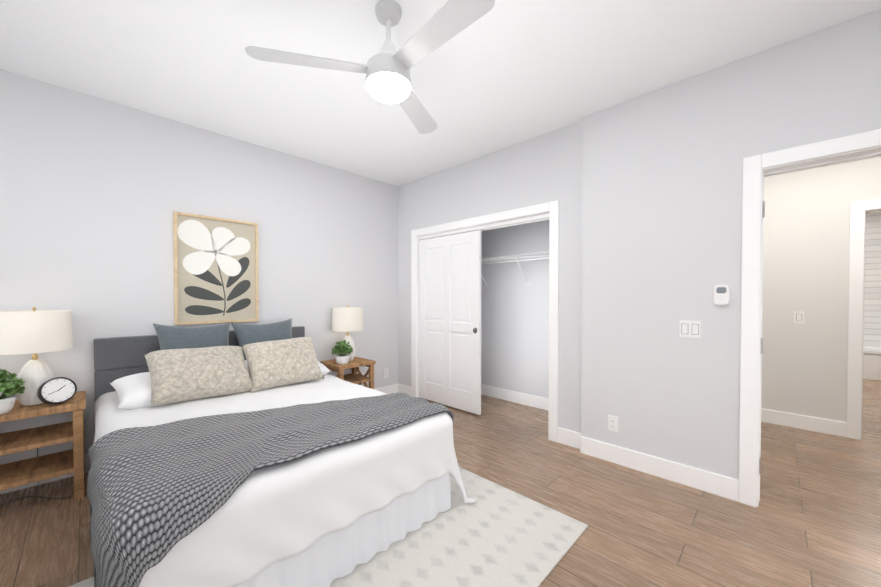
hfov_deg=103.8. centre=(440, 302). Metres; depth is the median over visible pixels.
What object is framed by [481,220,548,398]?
wall
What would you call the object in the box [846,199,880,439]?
door frame
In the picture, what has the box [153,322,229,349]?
pillow
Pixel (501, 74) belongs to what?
ceiling
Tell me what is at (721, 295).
sensor
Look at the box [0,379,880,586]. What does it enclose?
floor
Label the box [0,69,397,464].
wall
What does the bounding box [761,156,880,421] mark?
wall
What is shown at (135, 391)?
pillow
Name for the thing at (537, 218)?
track rail
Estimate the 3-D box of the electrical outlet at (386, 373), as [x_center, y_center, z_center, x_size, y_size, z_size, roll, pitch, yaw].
[-0.699,0.904,4.441,0.008,0.116,0.072,1,1,44]
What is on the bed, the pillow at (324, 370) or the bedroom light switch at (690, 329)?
the pillow at (324, 370)
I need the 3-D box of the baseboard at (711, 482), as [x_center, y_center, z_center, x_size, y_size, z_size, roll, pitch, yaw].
[1.092,1.159,2.933,4.653,0.135,0.076,1,1,44]
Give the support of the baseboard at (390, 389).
attached to the wall at (95, 193)
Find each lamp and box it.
[0,307,73,405]
[332,305,362,360]
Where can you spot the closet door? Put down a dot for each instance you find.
(449, 318)
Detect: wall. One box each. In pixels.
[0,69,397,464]
[398,8,880,479]
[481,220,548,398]
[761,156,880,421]
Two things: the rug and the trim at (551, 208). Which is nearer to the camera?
the rug
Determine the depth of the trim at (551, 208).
3.14 m
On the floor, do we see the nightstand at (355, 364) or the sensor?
the nightstand at (355, 364)
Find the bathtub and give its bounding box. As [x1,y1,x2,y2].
[863,346,880,380]
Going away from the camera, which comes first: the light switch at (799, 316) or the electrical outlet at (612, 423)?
the electrical outlet at (612, 423)
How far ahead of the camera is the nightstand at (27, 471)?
2.16 m
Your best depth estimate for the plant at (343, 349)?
3.59 m
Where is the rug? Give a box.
[69,467,587,586]
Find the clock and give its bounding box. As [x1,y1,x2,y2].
[37,377,76,404]
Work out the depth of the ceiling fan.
1.67 m
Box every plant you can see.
[0,368,24,414]
[331,340,352,364]
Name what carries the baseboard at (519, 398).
attached to the wall at (514, 332)
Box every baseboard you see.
[0,383,398,494]
[398,384,738,501]
[481,384,548,410]
[761,408,846,436]
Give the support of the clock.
on the nightstand at (27, 471)
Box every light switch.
[680,320,700,337]
[794,311,804,323]
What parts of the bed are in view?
headboard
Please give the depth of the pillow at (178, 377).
2.29 m
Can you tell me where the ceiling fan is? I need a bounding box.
[245,0,494,133]
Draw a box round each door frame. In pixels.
[738,129,880,507]
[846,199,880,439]
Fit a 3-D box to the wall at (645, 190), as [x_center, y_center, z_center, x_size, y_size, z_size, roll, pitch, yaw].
[1.177,-0.144,2.926,4.789,2.740,0.180,1,1,44]
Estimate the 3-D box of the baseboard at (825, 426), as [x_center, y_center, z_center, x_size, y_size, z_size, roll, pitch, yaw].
[3.105,1.148,3.716,1.646,0.135,0.020,1,1,44]
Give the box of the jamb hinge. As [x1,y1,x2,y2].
[759,201,764,473]
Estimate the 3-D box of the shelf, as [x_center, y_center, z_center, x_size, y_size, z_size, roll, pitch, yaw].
[0.700,-0.371,4.161,2.222,0.338,0.311,1,1,44]
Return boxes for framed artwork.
[173,211,258,324]
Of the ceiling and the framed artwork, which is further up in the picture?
the ceiling
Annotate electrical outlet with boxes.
[384,368,388,377]
[608,415,617,431]
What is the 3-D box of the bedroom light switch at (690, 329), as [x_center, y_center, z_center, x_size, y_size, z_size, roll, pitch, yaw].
[1.674,0.175,2.315,0.116,0.116,0.010,1,1,44]
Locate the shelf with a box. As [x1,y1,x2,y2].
[481,252,548,286]
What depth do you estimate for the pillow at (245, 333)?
3.09 m
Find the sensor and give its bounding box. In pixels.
[713,285,729,304]
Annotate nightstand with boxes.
[0,391,85,499]
[320,357,375,388]
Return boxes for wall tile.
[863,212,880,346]
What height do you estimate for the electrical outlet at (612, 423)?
0.116 m
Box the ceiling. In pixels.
[0,0,880,185]
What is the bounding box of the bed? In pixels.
[87,318,476,586]
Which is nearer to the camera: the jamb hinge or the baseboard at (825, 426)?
the jamb hinge
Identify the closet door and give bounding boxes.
[419,230,480,414]
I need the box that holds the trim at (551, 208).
[411,200,558,441]
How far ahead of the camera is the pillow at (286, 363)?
2.64 m
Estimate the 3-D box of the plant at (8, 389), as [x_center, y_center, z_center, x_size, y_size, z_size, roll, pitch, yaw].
[-2.564,0.507,1.990,0.213,0.265,0.215,1,1,44]
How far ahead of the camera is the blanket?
1.44 m
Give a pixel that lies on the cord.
(35, 496)
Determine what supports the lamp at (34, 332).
on the nightstand at (27, 471)
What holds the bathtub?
on the floor
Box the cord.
[0,448,70,505]
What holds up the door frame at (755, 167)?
attached to the wall at (645, 190)
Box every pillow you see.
[109,372,159,408]
[143,346,251,405]
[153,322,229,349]
[231,318,292,359]
[242,336,323,392]
[245,360,330,374]
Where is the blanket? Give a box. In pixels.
[87,392,453,586]
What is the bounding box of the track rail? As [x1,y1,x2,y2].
[418,213,548,239]
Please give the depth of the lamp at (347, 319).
3.70 m
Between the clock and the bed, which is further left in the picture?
the clock

